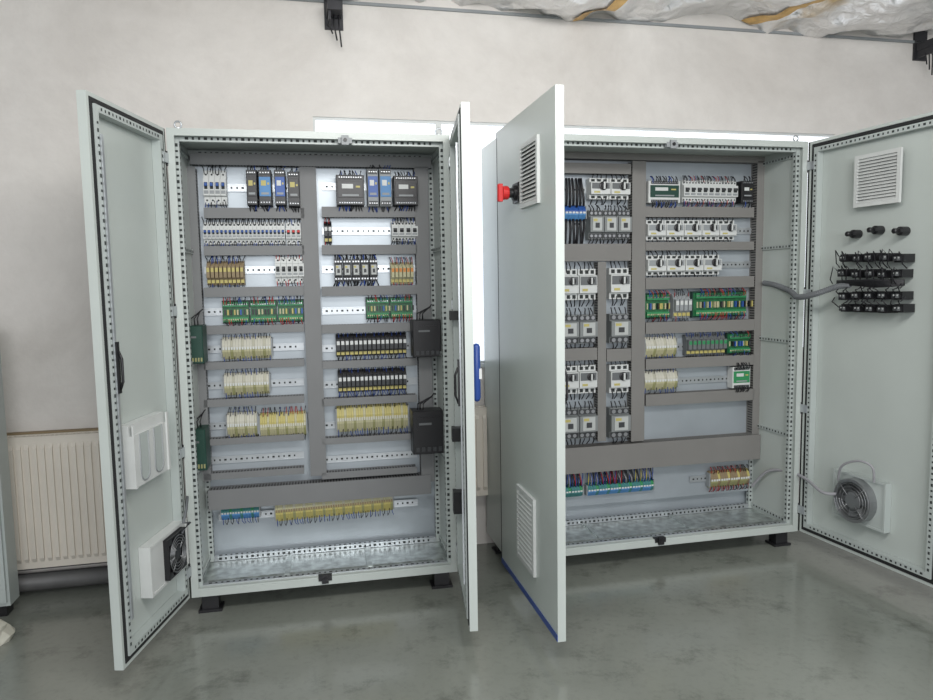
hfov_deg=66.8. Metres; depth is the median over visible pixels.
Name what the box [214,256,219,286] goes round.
terminal
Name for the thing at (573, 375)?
circuit breaker
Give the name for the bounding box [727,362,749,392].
controller
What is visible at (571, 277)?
circuit breaker
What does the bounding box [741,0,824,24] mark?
tape
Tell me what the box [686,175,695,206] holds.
circuit breaker
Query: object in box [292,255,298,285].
circuit breaker
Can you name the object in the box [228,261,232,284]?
socket
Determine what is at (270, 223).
circuit breaker
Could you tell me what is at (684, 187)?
circuit breaker
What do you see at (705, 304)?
module
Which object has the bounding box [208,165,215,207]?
circuit breaker
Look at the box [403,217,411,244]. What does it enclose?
circuit breaker
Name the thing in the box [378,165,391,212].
module
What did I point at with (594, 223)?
contactor
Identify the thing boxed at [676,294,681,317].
socket
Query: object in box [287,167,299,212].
module
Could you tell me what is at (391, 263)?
socket
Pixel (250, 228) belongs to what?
circuit breaker
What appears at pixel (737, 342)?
module
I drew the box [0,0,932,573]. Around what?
wall
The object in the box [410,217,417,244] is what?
circuit breaker
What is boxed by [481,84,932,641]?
tall cabinet
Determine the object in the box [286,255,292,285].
circuit breaker
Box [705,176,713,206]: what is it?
circuit breaker
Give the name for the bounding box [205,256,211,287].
terminal
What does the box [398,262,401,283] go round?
socket
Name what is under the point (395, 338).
relay
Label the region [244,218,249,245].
circuit breaker
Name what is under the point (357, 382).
relay
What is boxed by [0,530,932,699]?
floor
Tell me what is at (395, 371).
socket
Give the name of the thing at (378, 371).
socket
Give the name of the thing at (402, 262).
terminal
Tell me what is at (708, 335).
relay
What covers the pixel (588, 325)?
contactor
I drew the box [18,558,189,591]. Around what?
pipe
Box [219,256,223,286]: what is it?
terminal
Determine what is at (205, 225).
circuit breaker
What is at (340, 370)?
relay
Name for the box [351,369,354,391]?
socket
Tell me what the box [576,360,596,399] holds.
circuit breaker
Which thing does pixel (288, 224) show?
circuit breaker
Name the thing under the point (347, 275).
contactor
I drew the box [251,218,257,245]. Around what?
circuit breaker
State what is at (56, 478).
radiator
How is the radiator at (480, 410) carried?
attached to the wall
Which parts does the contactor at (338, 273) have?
plate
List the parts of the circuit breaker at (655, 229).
plate, rotary knob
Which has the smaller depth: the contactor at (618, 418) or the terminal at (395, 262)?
the terminal at (395, 262)
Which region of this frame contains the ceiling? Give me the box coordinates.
[343,0,932,37]
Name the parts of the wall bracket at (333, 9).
bracket plate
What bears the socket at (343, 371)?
attached to the relay at (344, 382)
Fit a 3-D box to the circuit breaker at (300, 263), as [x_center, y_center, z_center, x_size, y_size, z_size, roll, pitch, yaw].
[-0.786,-0.382,3.380,0.031,0.178,0.072,-2,5,-12]
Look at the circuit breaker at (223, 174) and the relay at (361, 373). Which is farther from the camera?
the relay at (361, 373)
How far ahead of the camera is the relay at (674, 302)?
3.87 m
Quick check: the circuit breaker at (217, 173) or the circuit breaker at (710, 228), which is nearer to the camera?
the circuit breaker at (217, 173)
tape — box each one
[573,0,627,20]
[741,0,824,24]
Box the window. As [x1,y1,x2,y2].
[313,117,833,366]
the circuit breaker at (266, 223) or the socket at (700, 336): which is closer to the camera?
the circuit breaker at (266, 223)
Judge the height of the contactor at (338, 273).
0.163 m
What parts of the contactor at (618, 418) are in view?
plate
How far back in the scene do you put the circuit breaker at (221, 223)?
3.28 m
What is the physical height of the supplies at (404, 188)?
0.194 m
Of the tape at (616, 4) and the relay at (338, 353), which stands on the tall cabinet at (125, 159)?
the relay at (338, 353)
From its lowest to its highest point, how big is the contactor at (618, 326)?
0.229 m
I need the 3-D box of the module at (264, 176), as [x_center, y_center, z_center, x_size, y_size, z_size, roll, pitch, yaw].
[-0.937,-0.752,3.303,0.056,0.216,0.097,-2,5,-11]
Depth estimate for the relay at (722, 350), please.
3.95 m
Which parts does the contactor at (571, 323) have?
plate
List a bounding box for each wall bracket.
[324,0,342,46]
[912,31,932,74]
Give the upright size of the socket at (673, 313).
0.131 m
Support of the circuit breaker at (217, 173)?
attached to the tall cabinet at (125, 159)
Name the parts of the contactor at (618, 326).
plate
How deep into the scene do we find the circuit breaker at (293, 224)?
3.34 m
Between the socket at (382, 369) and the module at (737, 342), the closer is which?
the socket at (382, 369)
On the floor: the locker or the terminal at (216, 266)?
the locker
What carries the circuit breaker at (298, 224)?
attached to the tall cabinet at (125, 159)
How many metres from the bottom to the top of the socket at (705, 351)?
0.111 m
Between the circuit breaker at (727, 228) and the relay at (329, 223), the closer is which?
the relay at (329, 223)
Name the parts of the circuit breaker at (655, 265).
plate, rotary knob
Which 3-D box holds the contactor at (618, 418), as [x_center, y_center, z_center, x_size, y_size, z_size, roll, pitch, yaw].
[0.827,0.394,3.848,0.112,0.239,0.079,-2,6,-13]
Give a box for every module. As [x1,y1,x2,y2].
[190,309,207,363]
[195,410,210,470]
[222,297,249,325]
[246,165,259,211]
[250,296,276,324]
[258,165,272,211]
[274,166,286,211]
[277,296,303,324]
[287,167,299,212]
[365,295,389,322]
[366,165,378,211]
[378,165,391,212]
[389,294,413,321]
[645,290,669,321]
[690,288,752,319]
[724,330,751,355]
[736,176,752,207]
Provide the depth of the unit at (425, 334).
3.40 m
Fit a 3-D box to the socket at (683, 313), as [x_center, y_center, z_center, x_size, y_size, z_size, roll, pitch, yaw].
[1.186,-0.243,3.894,0.024,0.131,0.037,-2,6,-13]
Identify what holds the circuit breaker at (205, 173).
attached to the tall cabinet at (125, 159)
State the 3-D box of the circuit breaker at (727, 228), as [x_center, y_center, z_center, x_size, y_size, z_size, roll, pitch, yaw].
[1.425,-0.657,3.885,0.101,0.164,0.090,-2,6,-13]
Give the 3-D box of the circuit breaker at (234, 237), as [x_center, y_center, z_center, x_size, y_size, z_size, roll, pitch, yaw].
[-1.082,-0.544,3.304,0.032,0.156,0.072,-2,5,-12]
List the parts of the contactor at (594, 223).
plate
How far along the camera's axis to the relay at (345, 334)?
3.45 m
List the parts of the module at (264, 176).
panel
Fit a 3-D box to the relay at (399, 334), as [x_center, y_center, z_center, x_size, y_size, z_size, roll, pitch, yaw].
[-0.330,-0.032,3.510,0.020,0.163,0.063,-2,5,-11]
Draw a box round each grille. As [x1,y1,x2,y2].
[7,430,98,439]
[474,405,486,408]
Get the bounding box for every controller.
[646,176,679,207]
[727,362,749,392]
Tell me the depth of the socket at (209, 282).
3.30 m
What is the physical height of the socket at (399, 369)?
0.109 m
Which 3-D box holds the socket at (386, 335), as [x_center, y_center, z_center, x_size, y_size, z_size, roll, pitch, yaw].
[-0.396,-0.030,3.510,0.020,0.108,0.037,-2,5,-11]
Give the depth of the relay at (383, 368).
3.50 m
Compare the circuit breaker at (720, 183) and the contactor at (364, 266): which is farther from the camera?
the circuit breaker at (720, 183)
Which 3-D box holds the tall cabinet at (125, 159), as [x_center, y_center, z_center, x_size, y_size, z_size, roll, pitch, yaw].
[-0.681,0.095,3.027,1.384,2.125,1.027,-2,5,-11]
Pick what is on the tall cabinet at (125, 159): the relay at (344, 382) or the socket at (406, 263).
the relay at (344, 382)
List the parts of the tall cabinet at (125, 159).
lock rod, door, stiffener frame, rail, rail, rail, mounting rail, mounting rail, terminal strip, mounting rail, terminal strip, terminal strip, terminal strip, mounting rail, mounting rail, mounting rail, mounting rail, terminal strip, mounting plate, mounting rail, floor plate, terminal strip, mounting rail, mounting rail, mounting rail, mounting rail, mounting rail, mounting rail, mounting rail, mounting rail, terminal strip, rail, rail, rail, stiffener frame, lock rod, door, door handle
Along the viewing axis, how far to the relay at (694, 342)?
3.90 m
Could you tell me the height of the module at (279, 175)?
0.217 m
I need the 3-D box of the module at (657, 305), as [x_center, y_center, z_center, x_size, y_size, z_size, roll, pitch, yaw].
[1.040,-0.239,3.844,0.148,0.174,0.071,-2,6,-13]
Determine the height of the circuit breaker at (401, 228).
0.152 m
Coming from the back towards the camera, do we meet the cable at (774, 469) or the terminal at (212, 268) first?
the cable at (774, 469)
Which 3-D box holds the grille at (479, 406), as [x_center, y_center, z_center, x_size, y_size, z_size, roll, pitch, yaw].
[-0.004,0.313,3.749,0.218,0.018,0.072,-2,6,-13]
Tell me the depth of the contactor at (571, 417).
3.76 m
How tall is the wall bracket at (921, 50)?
0.280 m
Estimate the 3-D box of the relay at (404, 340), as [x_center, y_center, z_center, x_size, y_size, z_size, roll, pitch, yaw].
[-0.307,-0.032,3.515,0.024,0.162,0.063,-2,5,-11]
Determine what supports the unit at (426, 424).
attached to the tall cabinet at (125, 159)
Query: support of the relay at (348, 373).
on the tall cabinet at (125, 159)
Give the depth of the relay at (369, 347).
3.48 m
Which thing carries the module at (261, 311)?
on the tall cabinet at (125, 159)
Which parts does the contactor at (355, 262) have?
plate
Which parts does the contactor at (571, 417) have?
plate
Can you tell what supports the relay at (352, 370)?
on the tall cabinet at (125, 159)
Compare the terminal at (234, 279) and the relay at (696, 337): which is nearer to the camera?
the terminal at (234, 279)
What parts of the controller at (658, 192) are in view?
panel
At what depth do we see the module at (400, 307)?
3.49 m
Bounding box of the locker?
[0,355,19,616]
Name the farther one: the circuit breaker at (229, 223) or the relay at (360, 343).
the relay at (360, 343)
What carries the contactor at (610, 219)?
on the tall cabinet at (865, 380)
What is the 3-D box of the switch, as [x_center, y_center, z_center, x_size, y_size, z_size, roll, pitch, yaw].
[0.193,-0.648,2.922,0.044,0.080,0.080,-2,6,-12]
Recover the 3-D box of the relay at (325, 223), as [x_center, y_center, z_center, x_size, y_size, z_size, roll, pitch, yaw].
[-0.673,-0.563,3.392,0.026,0.159,0.063,-2,5,-11]
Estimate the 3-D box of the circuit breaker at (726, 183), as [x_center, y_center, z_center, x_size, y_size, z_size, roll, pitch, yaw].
[1.428,-0.866,3.876,0.043,0.173,0.072,-2,6,-13]
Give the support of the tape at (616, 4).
attached to the ceiling
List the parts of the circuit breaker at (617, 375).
plate, rotary knob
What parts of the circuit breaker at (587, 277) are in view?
plate, rotary knob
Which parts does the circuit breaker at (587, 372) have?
plate, rotary knob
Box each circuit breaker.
[202,165,209,207]
[202,218,208,245]
[207,218,212,245]
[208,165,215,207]
[211,218,216,245]
[214,165,221,207]
[214,218,220,244]
[218,218,224,245]
[219,165,227,207]
[224,218,228,245]
[228,218,233,245]
[231,218,237,245]
[235,218,241,245]
[240,218,245,245]
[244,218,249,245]
[247,218,253,245]
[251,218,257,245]
[257,218,261,245]
[261,218,265,245]
[263,218,269,244]
[267,218,273,245]
[273,218,277,245]
[275,255,281,285]
[277,218,281,245]
[279,218,285,244]
[281,255,286,285]
[285,219,291,245]
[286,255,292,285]
[289,218,296,245]
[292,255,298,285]
[296,218,301,245]
[298,255,303,285]
[391,217,398,244]
[398,217,404,244]
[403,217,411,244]
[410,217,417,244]
[565,262,578,306]
[565,361,578,399]
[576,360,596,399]
[577,262,596,306]
[586,174,610,204]
[606,261,629,305]
[606,361,629,398]
[608,174,629,204]
[645,250,665,277]
[646,217,665,241]
[662,217,683,241]
[664,250,684,276]
[679,217,701,241]
[680,175,689,206]
[683,250,703,276]
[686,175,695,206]
[692,176,701,206]
[697,217,718,241]
[699,176,707,206]
[701,250,721,276]
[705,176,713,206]
[711,176,719,205]
[713,217,736,241]
[716,176,725,206]
[723,176,731,206]
[730,176,737,206]
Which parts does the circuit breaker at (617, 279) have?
plate, rotary knob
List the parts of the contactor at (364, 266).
plate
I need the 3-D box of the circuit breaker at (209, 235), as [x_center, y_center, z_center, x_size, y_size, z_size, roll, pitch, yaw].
[-1.189,-0.540,3.283,0.022,0.156,0.072,-2,5,-11]
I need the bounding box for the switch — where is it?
[509,182,518,203]
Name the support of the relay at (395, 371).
on the tall cabinet at (125, 159)
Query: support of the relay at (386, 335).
on the tall cabinet at (125, 159)
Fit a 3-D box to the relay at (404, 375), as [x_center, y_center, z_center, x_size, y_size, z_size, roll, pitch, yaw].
[-0.308,0.144,3.531,0.025,0.164,0.063,-2,5,-12]
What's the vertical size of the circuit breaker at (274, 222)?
0.156 m
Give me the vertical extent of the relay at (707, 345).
0.166 m
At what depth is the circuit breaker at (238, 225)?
3.30 m
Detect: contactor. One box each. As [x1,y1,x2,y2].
[333,254,342,285]
[341,254,351,285]
[351,254,359,285]
[360,254,368,285]
[368,254,378,285]
[565,308,578,348]
[565,402,578,444]
[575,401,597,443]
[577,307,597,347]
[585,205,603,243]
[601,205,617,243]
[606,307,630,348]
[606,400,630,443]
[613,205,631,243]
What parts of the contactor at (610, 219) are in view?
plate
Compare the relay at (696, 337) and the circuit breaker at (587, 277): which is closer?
the circuit breaker at (587, 277)
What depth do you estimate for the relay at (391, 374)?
3.51 m
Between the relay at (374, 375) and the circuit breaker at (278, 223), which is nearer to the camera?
the circuit breaker at (278, 223)
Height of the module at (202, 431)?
0.261 m
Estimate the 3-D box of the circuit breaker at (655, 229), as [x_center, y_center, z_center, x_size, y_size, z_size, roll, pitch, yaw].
[1.010,-0.642,3.791,0.101,0.164,0.090,-2,6,-13]
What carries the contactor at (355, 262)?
on the tall cabinet at (125, 159)
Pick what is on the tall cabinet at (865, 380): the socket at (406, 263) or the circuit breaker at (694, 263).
the circuit breaker at (694, 263)
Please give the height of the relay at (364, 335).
0.163 m
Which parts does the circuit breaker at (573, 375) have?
plate, rotary knob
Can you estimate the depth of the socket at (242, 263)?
3.33 m
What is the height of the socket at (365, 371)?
0.109 m
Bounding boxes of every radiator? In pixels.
[7,430,106,569]
[474,405,487,495]
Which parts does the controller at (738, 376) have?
panel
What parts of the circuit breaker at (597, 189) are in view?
plate, rotary knob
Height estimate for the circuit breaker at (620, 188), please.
0.166 m
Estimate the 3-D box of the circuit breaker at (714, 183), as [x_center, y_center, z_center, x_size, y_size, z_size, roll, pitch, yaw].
[1.355,-0.864,3.859,0.045,0.173,0.072,-2,6,-13]
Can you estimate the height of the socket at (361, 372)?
0.109 m
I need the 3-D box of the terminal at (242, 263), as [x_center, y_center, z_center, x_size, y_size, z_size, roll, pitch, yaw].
[-1.054,-0.363,3.331,0.030,0.166,0.063,-2,5,-11]
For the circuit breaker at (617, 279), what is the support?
attached to the tall cabinet at (865, 380)
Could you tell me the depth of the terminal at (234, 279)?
3.32 m
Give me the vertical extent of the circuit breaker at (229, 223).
0.157 m
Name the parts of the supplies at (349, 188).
panel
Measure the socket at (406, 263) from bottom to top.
0.107 m
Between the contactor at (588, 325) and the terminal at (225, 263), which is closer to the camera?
the terminal at (225, 263)
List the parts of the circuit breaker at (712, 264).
plate, rotary knob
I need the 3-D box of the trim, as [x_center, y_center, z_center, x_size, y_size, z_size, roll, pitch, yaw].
[-0.694,-1.708,3.466,9.300,0.014,0.012,-2,6,-13]
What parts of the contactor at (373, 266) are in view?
plate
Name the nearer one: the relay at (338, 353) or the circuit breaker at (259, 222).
the circuit breaker at (259, 222)
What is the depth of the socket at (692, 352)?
3.91 m
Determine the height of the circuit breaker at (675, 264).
0.165 m
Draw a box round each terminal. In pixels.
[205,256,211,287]
[210,256,215,286]
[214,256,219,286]
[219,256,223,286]
[223,257,228,286]
[227,255,232,286]
[231,256,236,286]
[236,255,240,286]
[239,255,245,286]
[389,257,394,284]
[394,257,397,283]
[397,257,401,284]
[401,257,405,284]
[404,257,409,283]
[409,257,413,284]
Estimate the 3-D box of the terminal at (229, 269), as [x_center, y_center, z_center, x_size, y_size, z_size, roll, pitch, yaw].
[-1.109,-0.361,3.320,0.017,0.166,0.063,-2,5,-11]
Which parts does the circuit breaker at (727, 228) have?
plate, rotary knob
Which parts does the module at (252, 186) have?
panel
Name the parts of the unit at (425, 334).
panel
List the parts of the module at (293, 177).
panel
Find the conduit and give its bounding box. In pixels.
[762,281,850,299]
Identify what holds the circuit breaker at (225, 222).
attached to the tall cabinet at (125, 159)
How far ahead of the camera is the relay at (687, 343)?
3.90 m
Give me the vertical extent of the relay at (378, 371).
0.163 m
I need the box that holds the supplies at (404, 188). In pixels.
[392,171,417,211]
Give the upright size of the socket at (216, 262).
0.111 m
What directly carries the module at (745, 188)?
on the tall cabinet at (865, 380)
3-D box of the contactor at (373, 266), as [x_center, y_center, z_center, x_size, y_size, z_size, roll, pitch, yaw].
[-0.453,-0.390,3.444,0.054,0.163,0.079,-2,5,-11]
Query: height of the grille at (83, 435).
0.018 m
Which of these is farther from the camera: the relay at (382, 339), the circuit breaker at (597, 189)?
the circuit breaker at (597, 189)
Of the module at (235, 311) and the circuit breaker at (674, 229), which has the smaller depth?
the module at (235, 311)
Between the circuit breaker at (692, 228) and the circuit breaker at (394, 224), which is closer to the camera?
the circuit breaker at (394, 224)
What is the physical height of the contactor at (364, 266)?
0.163 m
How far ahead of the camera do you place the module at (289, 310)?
3.39 m
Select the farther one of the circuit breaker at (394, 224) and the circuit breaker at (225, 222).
the circuit breaker at (394, 224)
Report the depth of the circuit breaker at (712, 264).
3.87 m
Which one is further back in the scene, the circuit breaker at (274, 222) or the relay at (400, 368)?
the relay at (400, 368)
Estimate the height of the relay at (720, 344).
0.166 m
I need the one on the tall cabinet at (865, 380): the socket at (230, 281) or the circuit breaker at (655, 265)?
the circuit breaker at (655, 265)
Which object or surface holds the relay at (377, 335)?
on the tall cabinet at (125, 159)
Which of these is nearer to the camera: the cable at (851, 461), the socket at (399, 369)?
the cable at (851, 461)
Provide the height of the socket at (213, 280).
0.111 m
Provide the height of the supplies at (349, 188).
0.197 m
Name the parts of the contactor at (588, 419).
plate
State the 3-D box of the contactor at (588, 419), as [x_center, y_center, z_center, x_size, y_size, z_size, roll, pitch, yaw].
[0.646,0.392,3.806,0.100,0.237,0.079,-2,6,-13]
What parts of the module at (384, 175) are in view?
panel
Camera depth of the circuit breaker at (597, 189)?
3.69 m
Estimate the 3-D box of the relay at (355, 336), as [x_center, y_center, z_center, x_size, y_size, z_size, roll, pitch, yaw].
[-0.541,-0.024,3.468,0.020,0.163,0.063,-2,5,-11]
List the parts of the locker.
door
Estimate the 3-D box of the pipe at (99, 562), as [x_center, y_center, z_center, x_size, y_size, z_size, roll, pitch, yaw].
[-2.520,1.053,3.274,2.650,0.024,0.025,-2,6,-13]
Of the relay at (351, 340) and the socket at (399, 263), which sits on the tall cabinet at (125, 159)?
the relay at (351, 340)
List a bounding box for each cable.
[751,468,835,495]
[837,460,874,482]
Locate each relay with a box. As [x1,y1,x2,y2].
[324,217,327,244]
[328,217,331,244]
[336,333,340,360]
[338,368,342,397]
[340,333,344,360]
[342,368,347,396]
[344,333,349,359]
[346,368,352,396]
[349,333,353,359]
[351,368,355,396]
[353,333,357,359]
[355,368,359,396]
[358,333,362,359]
[359,367,364,396]
[362,332,366,359]
[363,367,369,395]
[366,332,371,359]
[368,367,372,395]
[371,332,375,359]
[372,367,376,395]
[375,332,379,358]
[376,367,381,395]
[380,332,384,358]
[380,367,386,394]
[384,332,389,358]
[385,367,389,394]
[388,332,393,358]
[389,366,393,394]
[393,331,397,358]
[393,366,398,394]
[397,331,401,358]
[397,366,402,394]
[401,331,406,357]
[401,366,406,393]
[670,289,678,320]
[676,289,683,320]
[681,289,687,320]
[683,333,691,354]
[685,289,691,320]
[690,333,696,356]
[694,332,700,356]
[697,332,705,354]
[701,332,709,355]
[706,332,713,355]
[711,332,718,354]
[715,332,722,355]
[720,331,726,355]
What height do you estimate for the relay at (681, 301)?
0.186 m
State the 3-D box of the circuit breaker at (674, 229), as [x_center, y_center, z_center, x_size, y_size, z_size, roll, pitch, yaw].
[1.113,-0.645,3.814,0.101,0.164,0.090,-2,6,-13]
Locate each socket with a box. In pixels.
[207,261,211,284]
[211,261,215,284]
[215,261,219,284]
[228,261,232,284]
[232,261,236,284]
[240,261,245,284]
[342,370,346,392]
[346,370,350,391]
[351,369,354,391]
[359,369,363,391]
[363,369,367,391]
[376,368,380,390]
[380,368,384,390]
[384,333,388,354]
[390,262,393,283]
[393,368,397,389]
[397,368,401,389]
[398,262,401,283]
[405,262,409,283]
[670,294,676,317]
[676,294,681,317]
[681,294,685,317]
[690,335,694,354]
[697,334,702,354]
[701,334,707,354]
[720,334,724,353]
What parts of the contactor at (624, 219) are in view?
plate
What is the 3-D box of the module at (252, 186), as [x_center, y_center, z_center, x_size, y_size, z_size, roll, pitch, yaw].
[-0.994,-0.749,3.291,0.048,0.216,0.097,-2,5,-11]
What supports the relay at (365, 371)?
on the tall cabinet at (125, 159)
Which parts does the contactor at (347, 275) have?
plate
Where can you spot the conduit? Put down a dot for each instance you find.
(833, 287)
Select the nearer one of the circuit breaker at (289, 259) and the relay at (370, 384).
the circuit breaker at (289, 259)
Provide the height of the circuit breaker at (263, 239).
0.157 m
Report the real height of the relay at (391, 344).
0.163 m
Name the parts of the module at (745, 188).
panel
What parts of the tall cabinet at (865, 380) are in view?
switch handle, vent frame, vent frame, door, mounting rail, terminal strip, mounting rail, terminal strip, terminal strip, mounting plate, terminal strip, terminal strip, floor plate, mounting rail, mounting rail, mounting rail, terminal strip, mounting rail, mounting rail, rail, rail, rail, rail, rail, door, stiffener frame, vent frame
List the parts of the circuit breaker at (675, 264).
plate, rotary knob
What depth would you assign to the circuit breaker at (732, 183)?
3.87 m
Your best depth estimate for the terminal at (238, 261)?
3.32 m
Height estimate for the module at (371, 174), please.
0.231 m
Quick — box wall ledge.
[7,427,98,435]
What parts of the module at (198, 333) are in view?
panel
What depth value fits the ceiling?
3.74 m
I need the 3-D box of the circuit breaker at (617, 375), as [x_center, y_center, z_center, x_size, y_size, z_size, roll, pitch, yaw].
[0.823,0.156,3.820,0.111,0.226,0.090,-2,6,-13]
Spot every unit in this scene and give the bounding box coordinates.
[410,304,440,356]
[410,393,443,454]
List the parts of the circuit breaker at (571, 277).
plate, rotary knob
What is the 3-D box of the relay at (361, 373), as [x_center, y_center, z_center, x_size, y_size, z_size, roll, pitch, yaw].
[-0.514,0.152,3.489,0.024,0.163,0.063,-2,5,-12]
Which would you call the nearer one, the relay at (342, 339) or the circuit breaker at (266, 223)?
the circuit breaker at (266, 223)
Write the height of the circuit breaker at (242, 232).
0.156 m
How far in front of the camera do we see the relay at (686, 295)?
3.88 m
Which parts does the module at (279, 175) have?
panel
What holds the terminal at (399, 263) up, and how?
attached to the tall cabinet at (125, 159)
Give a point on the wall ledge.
(79, 429)
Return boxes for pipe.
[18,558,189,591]
[18,562,106,570]
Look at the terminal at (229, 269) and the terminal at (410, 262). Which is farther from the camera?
the terminal at (410, 262)
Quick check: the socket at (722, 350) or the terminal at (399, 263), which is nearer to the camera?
the terminal at (399, 263)
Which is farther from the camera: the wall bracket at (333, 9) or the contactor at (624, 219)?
the contactor at (624, 219)
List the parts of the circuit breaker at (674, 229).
plate, rotary knob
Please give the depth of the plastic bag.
2.90 m
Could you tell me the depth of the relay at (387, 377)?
3.51 m
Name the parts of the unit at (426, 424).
panel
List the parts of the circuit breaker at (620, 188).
plate, rotary knob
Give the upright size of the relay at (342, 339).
0.163 m
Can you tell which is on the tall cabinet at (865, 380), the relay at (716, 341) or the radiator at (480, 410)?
the relay at (716, 341)
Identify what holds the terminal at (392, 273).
attached to the tall cabinet at (125, 159)
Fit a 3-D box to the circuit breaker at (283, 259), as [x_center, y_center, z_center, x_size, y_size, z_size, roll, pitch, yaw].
[-0.870,-0.379,3.363,0.032,0.178,0.072,-2,5,-12]
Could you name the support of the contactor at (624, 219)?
on the tall cabinet at (865, 380)
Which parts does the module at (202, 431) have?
panel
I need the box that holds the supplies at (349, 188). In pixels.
[335,170,364,211]
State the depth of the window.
3.77 m
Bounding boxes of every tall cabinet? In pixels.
[76,90,481,669]
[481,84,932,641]
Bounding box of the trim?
[287,0,923,43]
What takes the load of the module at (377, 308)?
attached to the tall cabinet at (125, 159)
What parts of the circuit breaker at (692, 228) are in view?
plate, rotary knob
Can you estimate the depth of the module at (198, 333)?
3.17 m
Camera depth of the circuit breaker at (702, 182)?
3.83 m
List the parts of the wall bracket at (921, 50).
bracket plate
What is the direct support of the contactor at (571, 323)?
on the tall cabinet at (865, 380)
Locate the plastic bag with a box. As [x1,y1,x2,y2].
[0,619,14,645]
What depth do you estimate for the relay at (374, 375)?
3.50 m
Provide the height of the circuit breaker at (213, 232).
0.157 m
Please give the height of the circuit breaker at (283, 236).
0.156 m
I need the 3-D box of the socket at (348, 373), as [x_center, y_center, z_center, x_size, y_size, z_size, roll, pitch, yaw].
[-0.581,0.153,3.489,0.020,0.109,0.037,-2,5,-11]
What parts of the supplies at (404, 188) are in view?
panel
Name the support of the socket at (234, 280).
attached to the terminal at (234, 279)
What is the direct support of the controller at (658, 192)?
attached to the tall cabinet at (865, 380)
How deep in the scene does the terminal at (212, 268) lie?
3.30 m
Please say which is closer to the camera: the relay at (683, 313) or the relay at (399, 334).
the relay at (399, 334)
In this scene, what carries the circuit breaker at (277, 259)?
attached to the tall cabinet at (125, 159)
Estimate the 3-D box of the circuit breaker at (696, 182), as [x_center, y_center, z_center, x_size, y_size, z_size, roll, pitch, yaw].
[1.245,-0.859,3.834,0.043,0.172,0.072,-2,6,-13]
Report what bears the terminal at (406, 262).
attached to the tall cabinet at (125, 159)
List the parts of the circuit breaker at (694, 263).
plate, rotary knob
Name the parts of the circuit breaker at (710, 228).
plate, rotary knob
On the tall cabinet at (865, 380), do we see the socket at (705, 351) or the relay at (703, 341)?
the relay at (703, 341)
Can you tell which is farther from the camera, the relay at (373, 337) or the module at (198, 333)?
the relay at (373, 337)
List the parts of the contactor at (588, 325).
plate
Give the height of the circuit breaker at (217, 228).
0.156 m
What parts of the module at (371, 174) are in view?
panel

